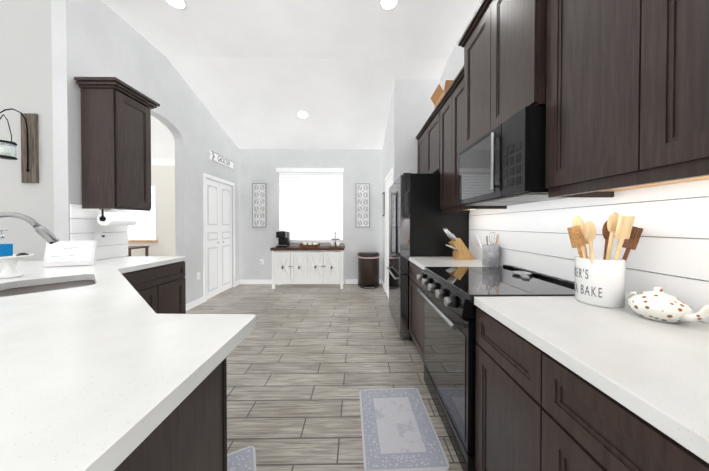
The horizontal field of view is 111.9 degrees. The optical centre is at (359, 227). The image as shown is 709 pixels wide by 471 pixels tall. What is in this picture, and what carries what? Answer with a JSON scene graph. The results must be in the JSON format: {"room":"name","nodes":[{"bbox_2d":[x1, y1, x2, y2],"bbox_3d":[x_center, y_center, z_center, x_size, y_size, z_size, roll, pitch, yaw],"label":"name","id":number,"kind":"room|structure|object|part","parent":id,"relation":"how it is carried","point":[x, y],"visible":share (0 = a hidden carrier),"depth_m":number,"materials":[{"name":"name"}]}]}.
{"room":"kitchen","nodes":[
{"label":"kitchen","id":0,"kind":"room"},
{"bbox_2d":[0,0,53,260],"bbox_3d":[-5.112,-0.489,2.125,4.975,3.420,0.364,0,1,-1],"label":"wall","id":1,"kind":"structure","parent":0,"point":[25,58],"depth_m":2.20,"materials":[{"name":"grey paint"}]},
{"bbox_3d":[-3.019,-0.724,2.087,0.148,0.630,0.243,0,1,-1],"label":"lantern sconce","id":2,"kind":"part","parent":1,"relation":"part of","materials":[{"name":"brown wood"}]},
{"bbox_2d":[51,0,238,303],"bbox_3d":[-2.579,-0.504,3.540,0.125,3.420,2.975,0,1,-1],"label":"wall","id":3,"kind":"structure","parent":0,"point":[95,38],"depth_m":2.68,"materials":[{"name":"paint"}]},
{"bbox_2d":[69,203,127,259],"bbox_3d":[-2.493,0.047,2.318,0.016,0.516,0.511,0,1,-1],"label":"backsplash","id":4,"kind":"structure","parent":3,"relation":"attached to","point":[84,224],"depth_m":2.28,"materials":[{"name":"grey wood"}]},
{"bbox_2d":[94,230,106,241],"bbox_3d":[-2.458,0.079,2.275,0.051,0.116,0.072,0,1,-1],"label":"outlet","id":5,"kind":"object","parent":4,"relation":"attached to","point":[99,236],"visible":0.96,"depth_m":2.26,"materials":[{"name":"white plastic"}]},
{"bbox_2d":[74,77,159,210],"bbox_3d":[-2.305,-0.741,2.323,0.357,1.140,0.470,0,1,-1],"label":"upper cabinet","id":6,"kind":"object","parent":3,"relation":"attached to","point":[116,139],"visible":1,"depth_m":2.14,"materials":[{"name":"brown wood"}]},
{"bbox_2d":[97,209,137,225],"bbox_3d":[-2.336,-0.095,2.317,0.124,0.152,0.305,0,1,-1],"label":"paper towel holder","id":7,"kind":"object","parent":6,"relation":"attached to","point":[114,219],"visible":1,"depth_m":2.25,"materials":[{"name":"white paper"}]},
{"bbox_2d":[186,296,203,310],"bbox_3d":[-2.510,1.158,3.653,0.012,0.095,0.405,0,1,-1],"label":"baseboard","id":8,"kind":"structure","parent":3,"relation":"attached to","point":[193,304],"depth_m":3.63,"materials":[{"name":"white wood"}]},
{"bbox_2d":[203,173,234,301],"bbox_3d":[-2.517,0.157,4.345,0.016,2.082,0.984,0,1,-1],"label":"door frame","id":9,"kind":"structure","parent":3,"relation":"attached to","point":[205,175],"depth_m":3.89,"materials":[{"name":"white wood"}]},
{"bbox_2d":[206,178,231,298],"bbox_3d":[-2.537,0.186,4.345,0.062,2.008,0.852,0,1,-1],"label":"bifold closet door","id":10,"kind":"structure","parent":3,"relation":"in","point":[219,230],"depth_m":4.30,"materials":[{"name":"white wood"}]},
{"bbox_2d":[209,150,232,169],"bbox_3d":[-2.517,-1.222,4.376,0.016,0.150,0.770,0,1,-1],"label":"sign","id":11,"kind":"object","parent":3,"relation":"attached to","point":[217,158],"visible":1,"depth_m":4.32,"materials":[{"name":"white wood"}]},
{"bbox_2d":[128,165,175,255],"bbox_3d":[-5.100,-0.320,6.099,5.095,3.000,0.120,0,1,-1],"label":"wall","id":12,"kind":"structure","parent":0,"point":[163,178],"depth_m":6.03,"materials":[{"name":"white paint"}]},
{"bbox_2d":[128,185,157,241],"bbox_3d":[-5.611,-0.356,5.997,1.030,1.425,0.070,0,1,-1],"label":"blinds","id":13,"kind":"object","parent":12,"relation":"attached to","point":[143,229],"visible":0.42,"depth_m":6.00,"materials":[{"name":"grey"}]},
{"bbox_2d":[102,0,479,164],"bbox_3d":[-3.004,-2.005,2.497,9.200,0.957,8.700,0,1,-1],"label":"ceiling","id":14,"kind":"structure","parent":0,"point":[257,74],"depth_m":3.13,"materials":[{"name":"paint"}]},
{"bbox_2d":[165,0,186,9],"bbox_3d":[-1.792,-2.197,2.326,0.194,0.008,0.194,0,1,-1],"label":"recessed light","id":15,"kind":"object","parent":14,"relation":"in","point":[179,4],"visible":1,"depth_m":2.36,"materials":[{"name":"white"}]},
{"bbox_2d":[297,110,307,118],"bbox_3d":[-0.973,-1.921,4.082,0.194,0.063,0.186,0,1,-1],"label":"recessed light","id":16,"kind":"object","parent":14,"relation":"in","point":[302,114],"visible":1,"depth_m":4.08,"materials":[{"name":"white"}]},
{"bbox_2d":[379,0,398,10],"bbox_3d":[0.283,-2.197,2.334,0.194,0.008,0.194,0,1,-1],"label":"recessed light","id":17,"kind":"object","parent":14,"relation":"in","point":[387,5],"visible":1,"depth_m":2.36,"materials":[{"name":"white"}]},
{"bbox_2d":[239,149,381,283],"bbox_3d":[-1.023,-0.227,5.119,3.275,2.835,0.140,0,1,-1],"label":"wall","id":18,"kind":"structure","parent":0,"point":[262,165],"depth_m":5.04,"materials":[{"name":"paint"}]},
{"bbox_2d":[238,280,271,284],"bbox_3d":[-2.133,1.143,5.043,0.799,0.095,0.013,0,1,-1],"label":"baseboard","id":19,"kind":"structure","parent":18,"relation":"attached to","point":[239,281],"depth_m":5.04,"materials":[{"name":"white wood"}]},
{"bbox_2d":[252,183,266,227],"bbox_3d":[-2.102,-0.464,5.019,0.295,0.930,0.028,0,1,-1],"label":"wall panel","id":20,"kind":"object","parent":18,"relation":"attached to","point":[259,205],"visible":1,"depth_m":5.01,"materials":[{"name":"grey"}]},
{"bbox_2d":[276,168,343,242],"bbox_3d":[-1.035,-0.462,5.079,1.410,1.565,0.155,0,1,-1],"label":"window blinds","id":21,"kind":"object","parent":18,"relation":"attached to","point":[311,204],"visible":0.92,"depth_m":5.09,"materials":[{"name":"grey fabric"}]},
{"bbox_2d":[355,183,369,227],"bbox_3d":[0.061,-0.464,5.045,0.305,0.930,0.028,0,1,-1],"label":"picture","id":22,"kind":"object","parent":18,"relation":"attached to","point":[362,205],"visible":1,"depth_m":5.04,"materials":[{"name":"grey"}]},
{"bbox_2d":[345,279,380,283],"bbox_3d":[0.085,1.143,5.070,0.779,0.095,0.013,0,1,-1],"label":"baseboard","id":23,"kind":"structure","parent":18,"relation":"attached to","point":[347,281],"depth_m":5.06,"materials":[{"name":"white wood"}]},
{"bbox_2d":[186,284,462,470],"bbox_3d":[-3.004,1.247,2.530,9.200,0.060,8.700,0,1,-1],"label":"floor","id":24,"kind":"structure","parent":0,"point":[306,364],"depth_m":2.04,"materials":[{"name":"tile"}]},
{"bbox_2d":[0,261,226,470],"bbox_3d":[-1.486,0.793,1.411,2.003,0.870,2.255,0,1,-1],"label":"base cabinet","id":25,"kind":"object","parent":24,"relation":"on","point":[188,432],"visible":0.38,"depth_m":0.78,"materials":[{"name":"black wood"}]},
{"bbox_2d":[0,256,255,470],"bbox_3d":[-1.984,0.339,1.158,3.206,0.040,2.750,0,1,-1],"label":"countertop","id":26,"kind":"structure","parent":25,"relation":"on","point":[110,369],"depth_m":0.58,"materials":[{"name":"white stone"}]},
{"bbox_2d":[0,254,34,278],"bbox_3d":[-2.217,0.245,1.519,0.186,0.138,0.186,0,1,-1],"label":"dish","id":27,"kind":"object","parent":26,"relation":"on","point":[10,268],"visible":0.96,"depth_m":1.50,"materials":[{"name":"white ceramic"}]},
{"bbox_2d":[0,229,12,256],"bbox_3d":[-2.249,0.095,1.507,0.071,0.171,0.062,0,1,-1],"label":"soap dispenser","id":28,"kind":"object","parent":27,"relation":"on","point":[6,249],"visible":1,"depth_m":1.50,"materials":[{"name":"blue plastic"}]},
{"bbox_2d":[0,212,59,244],"bbox_3d":[-1.888,0.116,1.299,0.212,0.401,0.276,0,1,-1],"label":"faucet","id":29,"kind":"object","parent":26,"relation":"on","point":[47,235],"visible":1,"depth_m":1.36,"materials":[{"name":"silver metal"}]},
{"bbox_2d":[42,240,97,266],"bbox_3d":[-2.346,0.208,1.958,0.300,0.204,0.085,0,1,-21],"label":"sign","id":30,"kind":"object","parent":26,"relation":"on","point":[71,253],"visible":0.92,"depth_m":1.94,"materials":[{"name":"white"}]},
{"bbox_2d":[128,246,148,255],"bbox_3d":[-5.340,0.815,5.548,0.500,0.739,0.500,0,1,-1],"label":"table","id":31,"kind":"object","parent":24,"relation":"on","point":[137,247],"visible":0.35,"depth_m":5.62,"materials":[{"name":"brown wood"}]},
{"bbox_2d":[227,446,255,470],"bbox_3d":[-0.626,1.226,1.081,0.299,0.011,0.450,0,1,-26],"label":"area rug","id":32,"kind":"object","parent":24,"relation":"on","point":[243,459],"visible":0.61,"depth_m":1.25,"materials":[{"name":"grey fabric"}]},
{"bbox_2d":[270,246,344,288],"bbox_3d":[-1.017,0.791,4.826,1.416,0.803,0.418,0,1,-1],"label":"buffet","id":33,"kind":"object","parent":24,"relation":"on","point":[307,265],"visible":1,"depth_m":4.64,"materials":[{"name":"white wood"}]},
{"bbox_2d":[276,231,289,246],"bbox_3d":[-1.546,0.227,4.822,0.190,0.322,0.290,0,1,-1],"label":"coffee maker","id":34,"kind":"object","parent":33,"relation":"on","point":[283,237],"visible":0.98,"depth_m":4.83,"materials":[{"name":"black plastic"}]},
{"bbox_2d":[299,242,319,246],"bbox_3d":[-1.001,0.345,4.805,0.380,0.088,0.240,0,1,-1],"label":"serving tray","id":35,"kind":"object","parent":33,"relation":"on","point":[310,244],"visible":1,"depth_m":4.74,"materials":[{"name":"brown wood"}]},
{"bbox_2d":[329,232,341,246],"bbox_3d":[-0.491,0.243,4.820,0.250,0.290,0.250,0,1,-1],"label":"tiered stand","id":36,"kind":"object","parent":33,"relation":"on","point":[337,244],"visible":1,"depth_m":4.76,"materials":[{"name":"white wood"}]},
{"bbox_2d":[358,252,379,288],"bbox_3d":[0.184,0.853,4.820,0.450,0.679,0.360,0,1,-1],"label":"trash can","id":37,"kind":"object","parent":24,"relation":"on","point":[368,270],"visible":1,"depth_m":4.71,"materials":[{"name":"brown metal"}]},
{"bbox_2d":[359,388,448,470],"bbox_3d":[0.229,1.221,1.504,0.440,0.011,0.606,0,1,-3],"label":"area rug","id":38,"kind":"object","parent":24,"relation":"on","point":[399,433],"visible":0.94,"depth_m":1.42,"materials":[{"name":"grey fabric"}]},
{"bbox_2d":[409,261,423,361],"bbox_3d":[0.842,0.784,2.203,0.640,0.871,0.634,0,1,-1],"label":"base cabinet","id":39,"kind":"object","parent":24,"relation":"on","point":[416,315],"visible":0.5,"depth_m":2.25,"materials":[{"name":"black"}]},
{"bbox_2d":[409,257,502,269],"bbox_3d":[0.839,0.327,2.198,0.647,0.038,0.636,0,1,-1],"label":"countertop","id":40,"kind":"structure","parent":39,"relation":"on","point":[422,263],"depth_m":2.12,"materials":[{"name":"white stone"}]},
{"bbox_2d":[443,228,474,259],"bbox_3d":[0.960,0.155,2.339,0.278,0.302,0.115,0,1,-1],"label":"knife block","id":41,"kind":"object","parent":40,"relation":"on","point":[461,251],"visible":1,"depth_m":2.28,"materials":[{"name":"brown wood"}]},
{"bbox_2d":[476,232,499,266],"bbox_3d":[1.067,0.172,1.972,0.184,0.276,0.174,0,1,-1],"label":"crock","id":42,"kind":"object","parent":40,"relation":"on","point":[490,255],"visible":0.98,"depth_m":1.92,"materials":[{"name":"grey metal"}]},
{"bbox_2d":[386,173,468,340],"bbox_3d":[0.762,0.304,2.991,0.780,1.785,0.906,0,1,-1],"label":"fridge","id":43,"kind":"object","parent":24,"relation":"on","point":[419,220],"visible":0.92,"depth_m":2.54,"materials":[{"name":"black metal"}]},
{"bbox_2d":[417,265,574,470],"bbox_3d":[0.799,0.750,1.502,0.741,0.916,0.750,0,1,-1],"label":"range","id":44,"kind":"object","parent":24,"relation":"on","point":[448,294],"visible":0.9,"depth_m":1.31,"materials":[{"name":"black metal"}]},
{"bbox_2d":[512,271,531,278],"bbox_3d":[1.045,0.300,1.522,0.127,0.016,0.184,0,1,-1],"label":"spoon rest","id":45,"kind":"object","parent":44,"relation":"on","point":[524,274],"visible":1,"depth_m":1.53,"materials":[{"name":"white ceramic"}]},
{"bbox_2d":[475,308,708,470],"bbox_3d":[0.860,0.799,0.721,0.640,0.871,0.798,0,1,-1],"label":"base cabinet","id":46,"kind":"object","parent":24,"relation":"on","point":[537,409],"visible":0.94,"depth_m":0.69,"materials":[{"name":"black wood"}]},
{"bbox_2d":[474,296,708,462],"bbox_3d":[0.857,0.343,0.716,0.647,0.038,0.800,0,1,-1],"label":"countertop","id":47,"kind":"structure","parent":46,"relation":"on","point":[654,373],"depth_m":0.63,"materials":[{"name":"white stone"}]},
{"bbox_2d":[567,212,642,307],"bbox_3d":[1.019,0.127,1.026,0.234,0.384,0.204,0,1,-1],"label":"utensil crock","id":48,"kind":"object","parent":47,"relation":"on","point":[600,281],"visible":1,"depth_m":0.97,"materials":[{"name":"white ceramic"}]},
{"bbox_2d":[626,287,708,322],"bbox_3d":[1.057,0.266,0.831,0.147,0.111,0.233,0,1,-1],"label":"teapot","id":49,"kind":"object","parent":47,"relation":"on","point":[658,304],"visible":1,"depth_m":0.81,"materials":[{"name":"white ceramic"}]},
{"bbox_2d":[382,79,403,283],"bbox_3d":[0.555,-0.467,4.255,0.140,3.331,1.620,0,1,-1],"label":"wall","id":50,"kind":"structure","parent":0,"point":[393,151],"depth_m":3.44,"materials":[{"name":"paint"}]},
{"bbox_2d":[382,192,384,215],"bbox_3d":[0.468,-0.456,4.735,0.022,0.460,0.260,0,1,-1],"label":"picture frame","id":51,"kind":"object","parent":50,"relation":"attached to","point":[383,203],"visible":0.93,"depth_m":4.63,"materials":[{"name":"white"}]},
{"bbox_2d":[385,168,392,298],"bbox_3d":[0.479,0.155,4.021,0.017,2.092,0.944,0,1,-1],"label":"door frame","id":52,"kind":"structure","parent":50,"relation":"attached to","point":[388,180],"depth_m":4.16,"materials":[{"name":"white wood"}]},
{"bbox_2d":[404,79,439,172],"bbox_3d":[1.109,-0.459,3.512,0.950,3.331,0.120,0,1,-1],"label":"wall","id":53,"kind":"structure","parent":0,"point":[419,106],"depth_m":3.44,"materials":[{"name":"paint"}]},
{"bbox_2d":[416,105,440,172],"bbox_3d":[0.979,-0.954,2.975,0.347,0.672,0.928,0,1,-1],"label":"upper cabinet","id":54,"kind":"object","parent":53,"relation":"attached to","point":[428,139],"visible":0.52,"depth_m":2.85,"materials":[{"name":"brown wood"}]},
{"bbox_2d":[431,80,453,106],"bbox_3d":[0.979,-1.413,2.681,0.270,0.250,0.360,0,1,-1],"label":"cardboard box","id":55,"kind":"object","parent":54,"relation":"on","point":[438,95],"visible":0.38,"depth_m":2.63,"materials":[{"name":"brown cardboard"}]},
{"bbox_2d":[440,0,481,229],"bbox_3d":[1.239,-0.487,1.881,0.140,3.420,3.145,0,1,-1],"label":"wall","id":56,"kind":"structure","parent":0,"point":[454,65],"depth_m":2.93,"materials":[{"name":"paint"}]},
{"bbox_2d":[458,0,546,148],"bbox_3d":[0.977,-1.016,1.486,0.387,0.876,0.840,0,1,-1],"label":"upper cabinet","id":57,"kind":"object","parent":56,"relation":"attached to","point":[503,43],"visible":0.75,"depth_m":1.38,"materials":[{"name":"brown wood"}]},
{"bbox_2d":[458,106,561,205],"bbox_3d":[0.952,-0.368,1.492,0.436,0.410,0.742,0,1,-1],"label":"microwave","id":58,"kind":"object","parent":57,"relation":"attached to","point":[503,163],"visible":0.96,"depth_m":1.27,"materials":[{"name":"black metal"}]},
{"bbox_2d":[469,179,708,322],"bbox_3d":[1.167,0.071,1.417,0.016,0.486,2.202,0,1,-1],"label":"wall","id":59,"kind":"structure","parent":56,"relation":"attached to","point":[669,254],"depth_m":1.02,"materials":[{"name":"white wood"}]},
{"bbox_2d":[438,66,506,212],"bbox_3d":[0.989,-0.716,2.189,0.347,1.132,0.634,0,1,-1],"label":"upper cabinet","id":60,"kind":"object","parent":59,"relation":"attached to","point":[451,104],"visible":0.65,"depth_m":2.19,"materials":[{"name":"brown wood"}]},
{"bbox_2d":[483,235,486,244],"bbox_3d":[1.145,0.130,2.196,0.007,0.116,0.072,0,1,-1],"label":"outlet","id":61,"kind":"object","parent":59,"relation":"attached to","point":[484,240],"visible":0.74,"depth_m":2.19,"materials":[{"name":"white plastic"}]},
{"bbox_2d":[545,0,708,197],"bbox_3d":[1.006,-0.701,0.734,0.347,1.132,0.744,0,1,-1],"label":"upper cabinet","id":62,"kind":"object","parent":59,"relation":"attached to","point":[627,94],"visible":1,"depth_m":0.78,"materials":[{"name":"brown wood"}]}
]}

